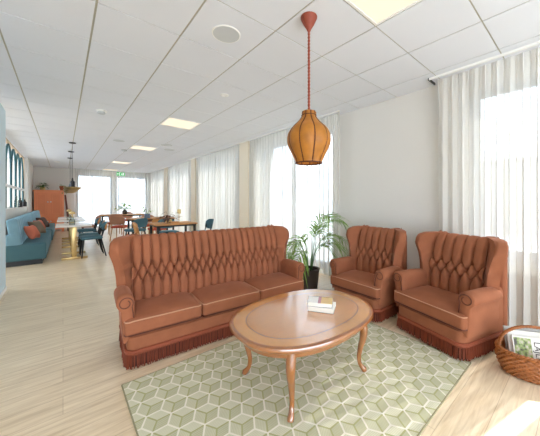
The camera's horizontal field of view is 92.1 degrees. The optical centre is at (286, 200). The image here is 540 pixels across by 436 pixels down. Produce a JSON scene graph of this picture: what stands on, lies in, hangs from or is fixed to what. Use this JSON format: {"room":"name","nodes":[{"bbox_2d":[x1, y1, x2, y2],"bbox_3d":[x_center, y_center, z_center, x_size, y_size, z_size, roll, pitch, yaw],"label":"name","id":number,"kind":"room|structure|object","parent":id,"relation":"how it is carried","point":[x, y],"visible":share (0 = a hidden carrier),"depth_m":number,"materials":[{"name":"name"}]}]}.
{"room":"communal lounge","nodes":[
{"label":"communal lounge","id":0,"kind":"room"},
{"bbox_2d":[0,103,5,293],"bbox_3d":[-3.200,-0.005,2.628,0.145,2.610,2.960,0,0,-41],"label":"wall partition","id":1,"kind":"structure","parent":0,"point":[2,111],"depth_m":3.60,"materials":[{"name":"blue paint"}]},
{"bbox_2d":[0,286,6,298],"bbox_3d":[-3.200,1.272,2.628,0.165,0.055,2.980,0,0,-41],"label":"baseboard","id":2,"kind":"structure","parent":1,"relation":"attached to","point":[5,288],"depth_m":3.60,"materials":[{"name":"white paint"}]},
{"bbox_2d":[6,157,32,234],"bbox_3d":[-5.918,-0.083,2.852,3.460,2.765,18.450,0,0,-41],"label":"wall","id":3,"kind":"structure","parent":0,"point":[12,212],"depth_m":8.85,"materials":[{"name":"white paint"}]},
{"bbox_2d":[6,138,24,207],"bbox_3d":[-7.287,-0.630,6.921,0.070,1.600,4.400,0,0,-41],"label":"arched window","id":4,"kind":"structure","parent":3,"relation":"on","point":[9,146],"depth_m":7.22,"materials":[{"name":"teal wood"}]},
{"bbox_2d":[18,198,22,206],"bbox_3d":[-7.407,0.040,7.213,0.100,0.260,0.100,0,0,-41],"label":"bottle","id":5,"kind":"object","parent":3,"relation":"on","point":[21,201],"visible":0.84,"depth_m":7.20,"materials":[{"name":"black glass"}]},
{"bbox_2d":[33,166,149,230],"bbox_3d":[-10.182,-0.133,11.542,8.050,2.865,0.280,0,0,-41],"label":"wall","id":6,"kind":"structure","parent":0,"point":[54,177],"depth_m":11.45,"materials":[{"name":"white paint"}]},
{"bbox_2d":[147,110,339,173],"bbox_3d":[-3.280,-1.455,8.969,0.025,0.020,12.630,0,0,-41],"label":"trim","id":7,"kind":"structure","parent":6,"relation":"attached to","point":[337,110],"depth_m":6.07,"materials":[{"name":"white paint"}]},
{"bbox_2d":[0,0,539,172],"bbox_3d":[-4.138,-1.525,4.585,8.120,0.120,18.750,0,0,-41],"label":"ceiling","id":8,"kind":"structure","parent":0,"point":[145,63],"depth_m":2.81,"materials":[{"name":"tile"}]},
{"bbox_2d":[63,151,77,191],"bbox_3d":[-6.380,-0.868,7.676,0.360,1.195,0.360,0,0,-41],"label":"pendant","id":9,"kind":"object","parent":8,"relation":"hanging from","point":[68,151],"visible":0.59,"depth_m":7.61,"materials":[{"name":"black metal"}]},
{"bbox_2d":[63,142,80,189],"bbox_3d":[-5.381,-0.868,6.517,0.360,1.195,0.360,0,0,-41],"label":"pendant","id":10,"kind":"object","parent":8,"relation":"hanging from","point":[72,183],"visible":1,"depth_m":6.49,"materials":[{"name":"black metal"}]},
{"bbox_2d":[75,169,91,228],"bbox_3d":[-9.323,-0.090,11.925,0.650,2.741,0.061,0,0,-41],"label":"curtain","id":11,"kind":"object","parent":8,"relation":"hanging from","point":[83,177],"visible":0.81,"depth_m":11.93,"materials":[{"name":"white fabric"}]},
{"bbox_2d":[96,109,106,114],"bbox_3d":[-3.007,-1.434,4.207,0.150,0.062,0.150,0,0,-41],"label":"smoke detector","id":12,"kind":"object","parent":8,"relation":"attached to","point":[99,111],"visible":1,"depth_m":4.17,"materials":[{"name":"white paint"}]},
{"bbox_2d":[92,170,118,227],"bbox_3d":[-8.679,-0.090,12.456,1.080,2.741,0.071,0,0,-41],"label":"curtain","id":13,"kind":"object","parent":8,"relation":"hanging from","point":[105,184],"visible":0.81,"depth_m":12.43,"materials":[{"name":"white fabric"}]},
{"bbox_2d":[116,170,124,175],"bbox_3d":[-7.924,-1.333,12.377,0.340,0.265,0.027,0,0,-41],"label":"exit sign","id":14,"kind":"object","parent":8,"relation":"hanging from","point":[120,173],"visible":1,"depth_m":12.36,"materials":[{"name":"green plastic"}]},
{"bbox_2d":[111,161,130,163],"bbox_3d":[-6.339,-1.470,9.939,0.588,0.014,0.588,0,0,-41],"label":"recessed light","id":15,"kind":"object","parent":8,"relation":"in","point":[112,161],"visible":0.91,"depth_m":9.90,"materials":[{"name":"white paint"}]},
{"bbox_2d":[119,171,146,225],"bbox_3d":[-7.823,-0.090,13.220,1.294,2.741,0.068,0,0,-41],"label":"curtain","id":16,"kind":"object","parent":8,"relation":"hanging from","point":[132,186],"visible":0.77,"depth_m":13.21,"materials":[{"name":"white fabric"}]},
{"bbox_2d":[129,145,156,150],"bbox_3d":[-3.988,-1.470,7.212,0.588,0.014,0.588,0,0,-41],"label":"recessed light","id":17,"kind":"object","parent":8,"relation":"in","point":[132,146],"visible":0.89,"depth_m":7.26,"materials":[{"name":"white paint"}]},
{"bbox_2d":[150,171,156,222],"bbox_3d":[-6.745,-0.090,13.122,0.069,2.741,1.310,0,0,-41],"label":"curtain","id":18,"kind":"object","parent":8,"relation":"hanging from","point":[153,176],"visible":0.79,"depth_m":13.07,"materials":[{"name":"white fabric"}]},
{"bbox_2d":[157,169,163,216],"bbox_3d":[-5.900,-0.090,12.140,0.074,2.741,1.246,0,0,-41],"label":"curtain","id":19,"kind":"object","parent":8,"relation":"hanging from","point":[160,173],"visible":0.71,"depth_m":12.13,"materials":[{"name":"white fabric"}]},
{"bbox_2d":[167,164,178,230],"bbox_3d":[-4.698,-0.090,10.746,0.075,2.741,1.443,0,0,-41],"label":"curtain","id":20,"kind":"object","parent":8,"relation":"hanging from","point":[173,171],"visible":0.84,"depth_m":10.72,"materials":[{"name":"white fabric"}]},
{"bbox_2d":[159,117,201,129],"bbox_3d":[-2.029,-1.470,4.940,0.588,0.014,0.588,0,0,-41],"label":"recessed light","id":21,"kind":"object","parent":8,"relation":"in","point":[170,121],"visible":0.91,"depth_m":4.92,"materials":[{"name":"white paint"}]},
{"bbox_2d":[179,160,190,231],"bbox_3d":[-3.793,-0.090,9.699,0.070,2.741,1.284,0,0,-41],"label":"curtain","id":22,"kind":"object","parent":8,"relation":"hanging from","point":[185,167],"visible":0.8,"depth_m":9.66,"materials":[{"name":"white fabric"}]},
{"bbox_2d":[196,152,216,229],"bbox_3d":[-2.593,-0.090,8.304,0.075,2.741,1.555,0,0,-41],"label":"curtain","id":23,"kind":"object","parent":8,"relation":"hanging from","point":[206,166],"visible":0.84,"depth_m":8.27,"materials":[{"name":"white fabric"}]},
{"bbox_2d":[212,25,239,42],"bbox_3d":[-0.533,-1.460,2.280,0.246,0.010,0.246,0,0,-41],"label":"ceiling speaker","id":24,"kind":"object","parent":8,"relation":"attached to","point":[223,33],"visible":1,"depth_m":2.26,"materials":[{"name":"white paint"}]},
{"bbox_2d":[217,145,238,229],"bbox_3d":[-1.639,-0.090,7.202,0.067,2.741,1.330,0,0,-41],"label":"curtain","id":25,"kind":"object","parent":8,"relation":"hanging from","point":[227,159],"visible":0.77,"depth_m":7.18,"materials":[{"name":"white fabric"}]},
{"bbox_2d":[249,128,302,262],"bbox_3d":[-0.299,-0.090,5.646,0.072,2.741,1.853,0,0,-41],"label":"curtain","id":26,"kind":"object","parent":8,"relation":"hanging from","point":[275,180],"visible":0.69,"depth_m":5.60,"materials":[{"name":"white fabric"}]},
{"bbox_2d":[287,11,330,165],"bbox_3d":[0.172,-0.881,2.072,0.344,1.168,0.346,0,0,-1],"label":"pendant lamp","id":27,"kind":"object","parent":8,"relation":"hanging from","point":[309,139],"visible":1,"depth_m":1.97,"materials":[{"name":"orange leather"}]},
{"bbox_2d":[303,113,339,275],"bbox_3d":[0.601,-0.090,4.604,0.068,2.741,0.862,0,0,-41],"label":"curtain","id":28,"kind":"object","parent":8,"relation":"hanging from","point":[321,183],"visible":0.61,"depth_m":4.52,"materials":[{"name":"white fabric"}]},
{"bbox_2d":[345,0,421,25],"bbox_3d":[0.713,-1.470,1.759,0.588,0.014,0.588,0,0,-41],"label":"recessed light","id":29,"kind":"object","parent":8,"relation":"in","point":[376,12],"visible":1,"depth_m":1.97,"materials":[{"name":"white paint"}]},
{"bbox_2d":[438,47,539,329],"bbox_3d":[2.209,-0.090,2.692,0.066,2.741,1.193,0,0,-41],"label":"curtain","id":30,"kind":"object","parent":8,"relation":"hanging from","point":[489,114],"visible":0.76,"depth_m":2.70,"materials":[{"name":"white fabric"}]},
{"bbox_2d":[0,226,539,435],"bbox_3d":[-4.138,1.350,4.585,8.120,0.100,18.750,0,0,-41],"label":"floor","id":31,"kind":"structure","parent":0,"point":[63,373],"depth_m":2.03,"materials":[{"name":"brown wood"}]},
{"bbox_2d":[6,213,50,267],"bbox_3d":[-6.294,0.826,6.443,0.590,0.948,3.220,0,0,-41],"label":"banquette","id":32,"kind":"object","parent":31,"relation":"on","point":[21,250],"visible":0.79,"depth_m":5.25,"materials":[{"name":"teal fabric"}]},
{"bbox_2d":[24,225,39,238],"bbox_3d":[-5.577,0.680,5.688,0.205,0.290,0.320,0,0,-21],"label":"cushion","id":33,"kind":"object","parent":32,"relation":"on","point":[32,232],"visible":1,"depth_m":5.59,"materials":[{"name":"red fabric"}]},
{"bbox_2d":[27,220,45,232],"bbox_3d":[-6.248,0.660,6.497,0.228,0.327,0.370,0,0,-13],"label":"cushion","id":34,"kind":"object","parent":32,"relation":"on","point":[38,224],"visible":0.7,"depth_m":6.47,"materials":[{"name":"brown fabric"}]},
{"bbox_2d":[26,210,54,239],"bbox_3d":[-8.433,0.826,8.943,0.615,0.948,3.240,0,0,-41],"label":"banquette","id":35,"kind":"object","parent":31,"relation":"on","point":[35,214],"visible":0.34,"depth_m":8.54,"materials":[{"name":"teal fabric"}]},
{"bbox_2d":[36,217,49,226],"bbox_3d":[-7.506,0.655,7.986,0.225,0.318,0.360,0,0,-17],"label":"cushion","id":36,"kind":"object","parent":35,"relation":"on","point":[43,219],"visible":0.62,"depth_m":7.97,"materials":[{"name":"brown fabric"}]},
{"bbox_2d":[32,190,63,231],"bbox_3d":[-10.008,0.422,10.949,1.000,1.755,0.565,0,0,-41],"label":"tall cabinet","id":37,"kind":"object","parent":31,"relation":"on","point":[50,203],"visible":0.56,"depth_m":10.79,"materials":[{"name":"wood"}]},
{"bbox_2d":[36,183,48,189],"bbox_3d":[-10.074,-0.608,10.707,0.428,0.304,0.449,0,0,-41],"label":"potted plant","id":38,"kind":"object","parent":37,"relation":"on","point":[42,187],"visible":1,"depth_m":10.67,"materials":[{"name":"green plant"}]},
{"bbox_2d":[64,195,68,230],"bbox_3d":[-9.473,0.520,11.203,0.089,1.567,0.229,0,0,4],"label":"wooden post","id":39,"kind":"object","parent":31,"relation":"on","point":[67,213],"visible":0.71,"depth_m":11.16,"materials":[{"name":"red wood"}]},
{"bbox_2d":[58,216,82,241],"bbox_3d":[-7.267,0.925,8.720,0.630,0.750,1.040,0,0,-41],"label":"bistro table","id":40,"kind":"object","parent":31,"relation":"on","point":[76,217],"visible":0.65,"depth_m":8.66,"materials":[{"name":"white stone"}]},
{"bbox_2d":[57,218,85,247],"bbox_3d":[-6.288,0.925,7.584,0.630,0.750,1.040,0,0,-41],"label":"bistro table","id":41,"kind":"object","parent":31,"relation":"on","point":[83,219],"visible":0.7,"depth_m":7.33,"materials":[{"name":"white stone"}]},
{"bbox_2d":[55,222,91,260],"bbox_3d":[-5.047,0.925,6.145,0.630,0.750,1.040,0,0,-41],"label":"bistro table","id":42,"kind":"object","parent":31,"relation":"on","point":[74,251],"visible":1,"depth_m":5.85,"materials":[{"name":"gold metal"}]},
{"bbox_2d":[77,218,100,246],"bbox_3d":[-5.790,0.901,7.617,0.547,0.803,0.450,0,0,-41],"label":"dining chair","id":43,"kind":"object","parent":31,"relation":"on","point":[97,221],"visible":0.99,"depth_m":7.55,"materials":[{"name":"teal fabric"}]},
{"bbox_2d":[81,215,100,232],"bbox_3d":[-6.761,0.901,8.958,0.547,0.803,0.450,0,0,-41],"label":"dining chair","id":44,"kind":"object","parent":31,"relation":"on","point":[98,216],"visible":0.26,"depth_m":8.91,"materials":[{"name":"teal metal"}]},
{"bbox_2d":[79,220,104,253],"bbox_3d":[-4.974,0.901,6.641,0.547,0.803,0.450,0,0,-39],"label":"dining chair","id":45,"kind":"object","parent":31,"relation":"on","point":[102,221],"visible":0.66,"depth_m":6.56,"materials":[{"name":"teal fabric"}]},
{"bbox_2d":[79,221,108,258],"bbox_3d":[-4.573,0.901,6.175,0.547,0.803,0.450,0,0,-43],"label":"dining chair","id":46,"kind":"object","parent":31,"relation":"on","point":[104,225],"visible":1,"depth_m":6.12,"materials":[{"name":"teal fabric"}]},
{"bbox_2d":[108,214,122,235],"bbox_3d":[-6.644,0.901,10.034,0.450,0.803,0.535,0,0,-41],"label":"dining chair","id":47,"kind":"object","parent":31,"relation":"on","point":[112,215],"visible":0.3,"depth_m":9.86,"materials":[{"name":"brown wood"}]},
{"bbox_2d":[109,217,127,240],"bbox_3d":[-5.550,0.901,8.611,0.450,0.803,0.535,0,0,-11],"label":"dining chair","id":48,"kind":"object","parent":31,"relation":"on","point":[116,221],"visible":0.79,"depth_m":8.43,"materials":[{"name":"brown wood"}]},
{"bbox_2d":[98,213,143,231],"bbox_3d":[-6.873,0.925,10.843,1.550,0.750,0.800,0,0,-41],"label":"table","id":49,"kind":"object","parent":31,"relation":"on","point":[133,214],"visible":0.58,"depth_m":10.62,"materials":[{"name":"brown wood"}]},
{"bbox_2d":[114,203,132,213],"bbox_3d":[-6.723,0.308,10.818,0.710,0.484,0.706,0,0,-41],"label":"potted plant","id":50,"kind":"object","parent":49,"relation":"on","point":[124,211],"visible":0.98,"depth_m":10.73,"materials":[{"name":"green plant"}]},
{"bbox_2d":[122,212,132,224],"bbox_3d":[-7.124,0.901,11.633,0.450,0.803,0.535,0,0,-41],"label":"dining chair","id":51,"kind":"object","parent":31,"relation":"on","point":[127,212],"visible":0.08,"depth_m":11.82,"materials":[{"name":"brown wood"}]},
{"bbox_2d":[124,218,147,234],"bbox_3d":[-4.429,0.901,7.659,0.535,0.803,0.450,0,0,24],"label":"dining chair","id":52,"kind":"object","parent":31,"relation":"on","point":[141,222],"visible":0.73,"depth_m":7.56,"materials":[{"name":"teal fabric"}]},
{"bbox_2d":[132,222,149,235],"bbox_3d":[-3.421,0.901,6.249,0.535,0.803,0.450,0,0,-26],"label":"dining chair","id":53,"kind":"object","parent":31,"relation":"on","point":[135,226],"visible":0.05,"depth_m":6.08,"materials":[{"name":"brown wood"}]},
{"bbox_2d":[141,215,156,233],"bbox_3d":[-4.894,0.901,9.199,0.450,0.803,0.535,0,0,-41],"label":"dining chair","id":54,"kind":"object","parent":31,"relation":"on","point":[142,215],"visible":0.06,"depth_m":9.19,"materials":[{"name":"brown wood"}]},
{"bbox_2d":[126,216,175,234],"bbox_3d":[-4.472,0.925,8.556,1.300,0.750,0.800,0,0,-41],"label":"table","id":55,"kind":"object","parent":31,"relation":"on","point":[150,218],"visible":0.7,"depth_m":8.41,"materials":[{"name":"brown wood"}]},
{"bbox_2d":[139,207,154,217],"bbox_3d":[-4.545,0.372,8.379,0.382,0.355,0.434,0,0,6],"label":"potted plant","id":56,"kind":"object","parent":55,"relation":"on","point":[146,215],"visible":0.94,"depth_m":8.29,"materials":[{"name":"green plant"}]},
{"bbox_2d":[148,218,166,233],"bbox_3d":[-3.970,0.901,7.982,0.535,0.803,0.450,0,0,44],"label":"dining chair","id":57,"kind":"object","parent":31,"relation":"on","point":[155,219],"visible":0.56,"depth_m":7.77,"materials":[{"name":"brown wood"}]},
{"bbox_2d":[158,219,178,232],"bbox_3d":[-3.272,0.901,7.164,0.450,0.803,0.535,0,0,-41],"label":"dining chair","id":58,"kind":"object","parent":31,"relation":"on","point":[160,220],"visible":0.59,"depth_m":7.13,"materials":[{"name":"teal fabric"}]},
{"bbox_2d":[148,221,197,234],"bbox_3d":[-2.891,0.925,6.585,0.980,0.750,0.750,0,0,-41],"label":"table","id":59,"kind":"object","parent":31,"relation":"on","point":[185,224],"visible":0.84,"depth_m":6.39,"materials":[{"name":"brown wood"}]},
{"bbox_2d":[157,212,181,222],"bbox_3d":[-2.964,0.405,6.477,0.646,0.288,0.533,0,0,1],"label":"potted plant","id":60,"kind":"object","parent":59,"relation":"on","point":[169,218],"visible":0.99,"depth_m":6.48,"materials":[{"name":"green plant"}]},
{"bbox_2d":[196,219,213,230],"bbox_3d":[-2.300,0.901,7.128,0.535,0.803,0.450,0,0,-41],"label":"dining chair","id":61,"kind":"object","parent":31,"relation":"on","point":[209,223],"visible":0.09,"depth_m":7.32,"materials":[{"name":"teal fabric"}]},
{"bbox_2d":[108,224,304,369],"bbox_3d":[-0.697,0.800,2.740,1.951,0.988,0.637,0,0,-37],"label":"sofa","id":62,"kind":"object","parent":31,"relation":"on","point":[177,292],"visible":0.93,"depth_m":2.48,"materials":[{"name":"leather"}]},
{"bbox_2d":[124,292,201,335],"bbox_3d":[-1.126,0.963,2.318,0.593,0.151,0.470,0,0,-37],"label":"seat cushion","id":63,"kind":"object","parent":62,"relation":"on","point":[154,312],"depth_m":2.19,"materials":[{"name":"leather"}]},
{"bbox_2d":[192,281,259,314],"bbox_3d":[-0.648,0.963,2.675,0.593,0.151,0.470,0,0,-37],"label":"seat cushion","id":64,"kind":"object","parent":62,"relation":"on","point":[219,297],"depth_m":2.54,"materials":[{"name":"leather"}]},
{"bbox_2d":[244,272,303,299],"bbox_3d":[-0.170,0.963,3.032,0.593,0.151,0.470,0,0,-37],"label":"seat cushion","id":65,"kind":"object","parent":62,"relation":"on","point":[268,284],"depth_m":2.92,"materials":[{"name":"leather"}]},
{"bbox_2d":[121,323,470,435],"bbox_3d":[0.155,1.295,1.949,2.160,0.010,1.530,0,0,-41],"label":"rug","id":66,"kind":"object","parent":31,"relation":"on","point":[406,381],"visible":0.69,"depth_m":1.75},
{"bbox_2d":[229,289,372,422],"bbox_3d":[0.135,1.058,1.953,1.139,0.462,0.842,0,0,-39],"label":"coffee table","id":67,"kind":"object","parent":66,"relation":"on","point":[282,325],"visible":0.93,"depth_m":1.75,"materials":[{"name":"brown wood"}]},
{"bbox_2d":[308,302,335,313],"bbox_3d":[0.268,0.808,1.993,0.195,0.036,0.146,0,0,17],"label":"book","id":68,"kind":"object","parent":67,"relation":"on","point":[312,309],"visible":0.59,"depth_m":1.93,"materials":[{"name":"white paper"}]},
{"bbox_2d":[307,296,332,307],"bbox_3d":[0.256,0.774,1.996,0.185,0.030,0.131,0,0,11],"label":"book","id":69,"kind":"object","parent":68,"relation":"on","point":[313,301],"visible":1,"depth_m":1.96,"materials":[{"name":"white paper"}]},
{"bbox_2d":[393,230,508,360],"bbox_3d":[1.549,0.802,2.502,0.688,0.963,0.886,0,0,-25],"label":"armchair","id":70,"kind":"object","parent":66,"relation":"on","point":[456,302],"visible":1,"depth_m":2.34,"materials":[{"name":"leather"}]},
{"bbox_2d":[394,285,498,329],"bbox_3d":[1.470,0.960,2.466,0.508,0.147,0.708,0,0,-25],"label":"seat cushion","id":71,"kind":"object","parent":70,"relation":"on","point":[437,303],"depth_m":2.28,"materials":[{"name":"leather"}]},
{"bbox_2d":[286,212,348,289],"bbox_3d":[0.386,0.731,3.877,1.340,1.138,1.096,0,0,-18],"label":"potted palm","id":72,"kind":"object","parent":31,"relation":"on","point":[311,273],"visible":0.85,"depth_m":3.77,"materials":[{"name":"plant"}]},
{"bbox_2d":[303,266,319,289],"bbox_3d":[0.335,1.147,3.854,0.300,0.305,0.300,0,0,-41],"label":"pot","id":73,"kind":"object","parent":72,"relation":"attached to","point":[312,278],"depth_m":3.74,"materials":[{"name":"black plastic"}]},
{"bbox_2d":[330,224,406,321],"bbox_3d":[1.001,0.808,3.191,0.662,0.973,0.853,0,0,-38],"label":"armchair","id":74,"kind":"object","parent":31,"relation":"on","point":[375,253],"visible":0.9,"depth_m":3.10,"materials":[{"name":"leather"}]},
{"bbox_2d":[331,270,379,298],"bbox_3d":[0.935,0.968,3.140,0.489,0.149,0.682,0,0,-38],"label":"seat cushion","id":75,"kind":"object","parent":74,"relation":"on","point":[361,283],"depth_m":3.02,"materials":[{"name":"leather"}]},
{"bbox_2d":[494,325,539,384],"bbox_3d":[1.842,1.111,1.938,0.490,0.365,0.347,0,0,17],"label":"wicker basket","id":76,"kind":"object","parent":31,"relation":"on","point":[522,367],"visible":0.83,"depth_m":1.89,"materials":[{"name":"brown wicker"}]},
{"bbox_2d":[503,325,539,349],"bbox_3d":[1.861,1.113,2.015,0.280,0.229,0.082,0,0,17],"label":"newspaper","id":77,"kind":"object","parent":76,"relation":"in","point":[504,326],"visible":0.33,"depth_m":2.04,"materials":[{"name":"white paper"}]},
{"bbox_2d":[507,330,539,351],"bbox_3d":[1.860,1.117,1.977,0.290,0.220,0.081,0,0,17],"label":"newspaper","id":78,"kind":"object","parent":76,"relation":"in","point":[514,332],"visible":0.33,"depth_m":2.01,"materials":[{"name":"white paper"}]},
{"bbox_2d":[511,335,539,359],"bbox_3d":[1.860,1.129,1.939,0.280,0.195,0.070,0,0,17],"label":"magazine","id":79,"kind":"object","parent":76,"relation":"in","point":[522,345],"visible":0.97,"depth_m":1.96,"materials":[{"name":"paper"}]},
{"bbox_2d":[513,337,532,357],"bbox_3d":[1.784,1.119,1.959,0.107,0.158,0.001,0,-17,17],"label":"photo","id":80,"kind":"object","parent":79,"relation":"attached to","point":[523,346],"depth_m":1.96},
{"bbox_2d":[339,85,438,268],"bbox_3d":[-1.222,-0.133,7.099,0.280,2.865,18.750,0,0,-41],"label":"wall","id":81,"kind":"structure","parent":0,"point":[389,148],"depth_m":3.71,"materials":[{"name":"white paint"}]},
{"bbox_2d":[164,141,249,230],"bbox_3d":[-3.167,-0.083,9.034,0.160,2.765,6.980,0,0,-41],"label":"trim","id":82,"kind":"structure","parent":81,"relation":"attached to","point":[244,148],"depth_m":6.57,"materials":[{"name":"beige paint"}]},
{"bbox_2d":[428,41,539,84],"bbox_3d":[2.787,-1.453,1.975,0.200,0.024,3.152,0,0,-41],"label":"curtain rod","id":83,"kind":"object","parent":81,"relation":"attached to","point":[430,79],"depth_m":2.69,"materials":[{"name":"white paint"}]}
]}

